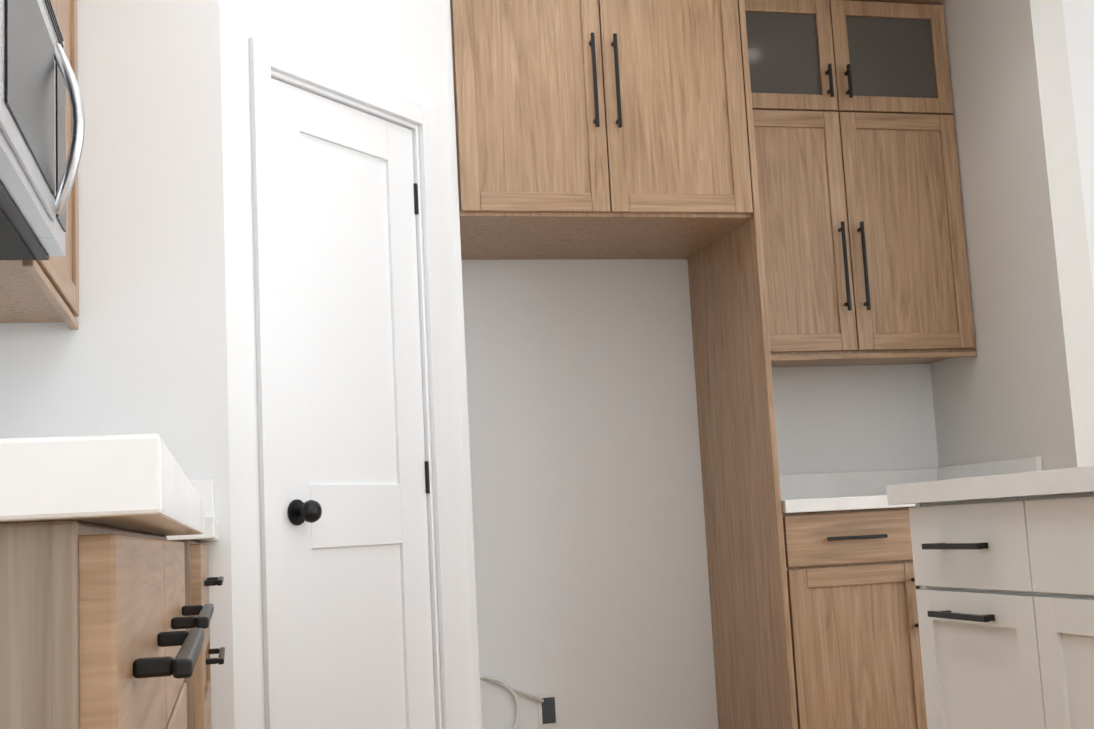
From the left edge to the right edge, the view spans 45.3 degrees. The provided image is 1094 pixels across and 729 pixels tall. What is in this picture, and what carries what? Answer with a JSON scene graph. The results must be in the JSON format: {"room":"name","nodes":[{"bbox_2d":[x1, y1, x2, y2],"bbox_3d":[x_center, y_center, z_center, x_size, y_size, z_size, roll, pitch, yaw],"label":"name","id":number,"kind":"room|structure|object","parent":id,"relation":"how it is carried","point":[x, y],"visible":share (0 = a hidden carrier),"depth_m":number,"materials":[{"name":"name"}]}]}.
{"room":"kitchen","nodes":[
{"label":"kitchen","id":0,"kind":"room"},
{"bbox_2d":[0,0,234,728],"bbox_3d":[-1.078,-0.079,3.043,0.650,2.740,0.100,-1,-7,-14],"label":"wall","id":1,"kind":"structure","parent":0,"point":[142,349],"depth_m":3.05,"materials":[{"name":"paint"}]},
{"bbox_2d":[220,0,474,728],"bbox_3d":[-0.547,-0.050,3.488,0.100,2.740,0.926,-7,-9,31],"label":"wall","id":2,"kind":"structure","parent":0,"point":[397,47],"depth_m":3.34,"materials":[{"name":"paint"}]},
{"bbox_2d":[271,78,435,728],"bbox_3d":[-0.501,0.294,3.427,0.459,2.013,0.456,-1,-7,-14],"label":"pantry door","id":3,"kind":"structure","parent":2,"relation":"in","point":[355,490],"depth_m":3.44,"materials":[{"name":"paint"}]},
{"bbox_2d":[249,37,459,728],"bbox_3d":[-0.523,0.266,3.445,0.116,2.100,0.740,-7,-9,32],"label":"door frame","id":4,"kind":"structure","parent":2,"relation":"attached to","point":[265,57],"depth_m":3.46,"materials":[{"name":"paint"}]},
{"bbox_2d":[443,0,481,728],"bbox_3d":[-0.370,0.025,4.146,0.120,2.740,0.630,-1,-7,-14],"label":"wall","id":5,"kind":"structure","parent":0,"point":[464,404],"depth_m":3.85,"materials":[{"name":"paint"}]},
{"bbox_2d":[461,259,938,728],"bbox_3d":[0.514,0.053,4.731,2.110,2.740,0.100,-1,-7,-14],"label":"wall","id":6,"kind":"structure","parent":0,"point":[592,583],"depth_m":4.55,"materials":[{"name":"paint"}]},
{"bbox_2d":[480,675,543,728],"bbox_3d":[-0.168,1.150,4.349,0.324,0.243,0.018,-1,-7,-14],"label":"cable","id":7,"kind":"object","parent":6,"relation":"attached to","point":[504,684],"visible":0.77,"depth_m":4.36,"materials":[{"name":"white plastic"}]},
{"bbox_2d":[537,692,559,728],"bbox_3d":[0.005,1.160,4.399,0.070,0.115,0.008,-1,-7,-14],"label":"outlet","id":8,"kind":"object","parent":6,"relation":"attached to","point":[548,712],"visible":1,"depth_m":4.40,"materials":[{"name":"white plastic"}]},
{"bbox_2d":[450,0,797,728],"bbox_3d":[0.161,0.011,4.250,0.956,2.738,0.673,-1,-7,-14],"label":"upper cabinet","id":9,"kind":"object","parent":6,"relation":"attached to","point":[604,128],"visible":0.98,"depth_m":4.11,"materials":[{"name":"brown wood"}]},
{"bbox_2d":[744,0,976,366],"bbox_3d":[0.999,-0.672,4.706,0.902,1.356,0.363,-1,-7,-14],"label":"upper cabinet","id":10,"kind":"object","parent":6,"relation":"attached to","point":[863,231],"visible":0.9,"depth_m":4.58,"materials":[{"name":"brown wood"}]},
{"bbox_2d":[930,0,1093,470],"bbox_3d":[1.586,-0.029,4.521,0.120,2.740,0.820,-1,-7,-14],"label":"wall","id":11,"kind":"structure","parent":0,"point":[1020,385],"depth_m":4.34,"materials":[{"name":"white paint"}]},
{"bbox_2d":[1062,0,1093,296],"bbox_3d":[3.625,-1.239,4.812,4.030,5.000,0.120,-1,-7,-14],"label":"wall","id":12,"kind":"structure","parent":0,"point":[1079,21],"depth_m":4.25,"materials":[{"name":"paint"}]},
{"bbox_3d":[2.691,0.999,1.797,7.550,0.100,9.300,-1,-7,-14],"label":"floor","id":13,"kind":"structure","parent":0,"visible":0},
{"bbox_2d":[0,434,213,728],"bbox_3d":[-0.581,0.507,0.999,0.632,1.010,0.975,-1,-7,-14],"label":"base cabinet","id":14,"kind":"object","parent":13,"relation":"on","point":[97,618],"visible":1,"depth_m":0.65,"materials":[{"name":"brown wood"}]},
{"bbox_2d":[166,479,224,728],"bbox_3d":[-0.946,0.722,2.535,0.632,1.010,0.716,-1,-7,-14],"label":"base cabinet","id":15,"kind":"object","parent":13,"relation":"on","point":[199,581],"visible":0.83,"depth_m":2.32,"materials":[{"name":"brown wood"}]},
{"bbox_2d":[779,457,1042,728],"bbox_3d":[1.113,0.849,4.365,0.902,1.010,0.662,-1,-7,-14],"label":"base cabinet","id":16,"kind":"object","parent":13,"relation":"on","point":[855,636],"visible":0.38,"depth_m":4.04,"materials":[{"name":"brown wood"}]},
{"bbox_2d":[887,482,1093,728],"bbox_3d":[1.405,0.505,1.234,0.714,0.870,3.051,-1,-7,-14],"label":"kitchen island","id":17,"kind":"object","parent":13,"relation":"on","point":[1003,564],"depth_m":2.35,"materials":[{"name":"white wood"}]},
{"bbox_2d":[886,466,1093,497],"bbox_3d":[1.584,0.050,1.340,1.078,0.040,3.110,-1,-7,-14],"label":"island countertop","id":18,"kind":"structure","parent":17,"relation":"on","point":[1077,474],"depth_m":2.32,"materials":[{"name":"white stone"}]},
{"bbox_3d":[-0.842,-0.425,0.430,0.100,2.740,7.900,-1,-7,-14],"label":"wall","id":19,"kind":"structure","parent":0,"visible":0},
{"bbox_2d":[0,0,78,327],"bbox_3d":[-1.155,-0.797,2.674,0.353,1.317,0.763,-1,-7,-14],"label":"upper cabinet","id":20,"kind":"object","parent":19,"relation":"attached to","point":[35,291],"depth_m":2.83,"materials":[{"name":"brown wood"}]},
{"bbox_2d":[51,0,59,26],"bbox_3d":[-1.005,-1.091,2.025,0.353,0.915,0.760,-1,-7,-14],"label":"upper cabinet","id":21,"kind":"object","parent":19,"relation":"attached to","point":[55,3],"depth_m":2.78,"materials":[{"name":"brown wood"}]},
{"bbox_2d":[0,0,84,259],"bbox_3d":[-0.933,-0.431,1.950,0.432,0.410,0.751,-1,-7,-14],"label":"microwave","id":22,"kind":"object","parent":21,"relation":"attached to","point":[38,172],"visible":1,"depth_m":2.01,"materials":[{"name":"metal"}]}
]}

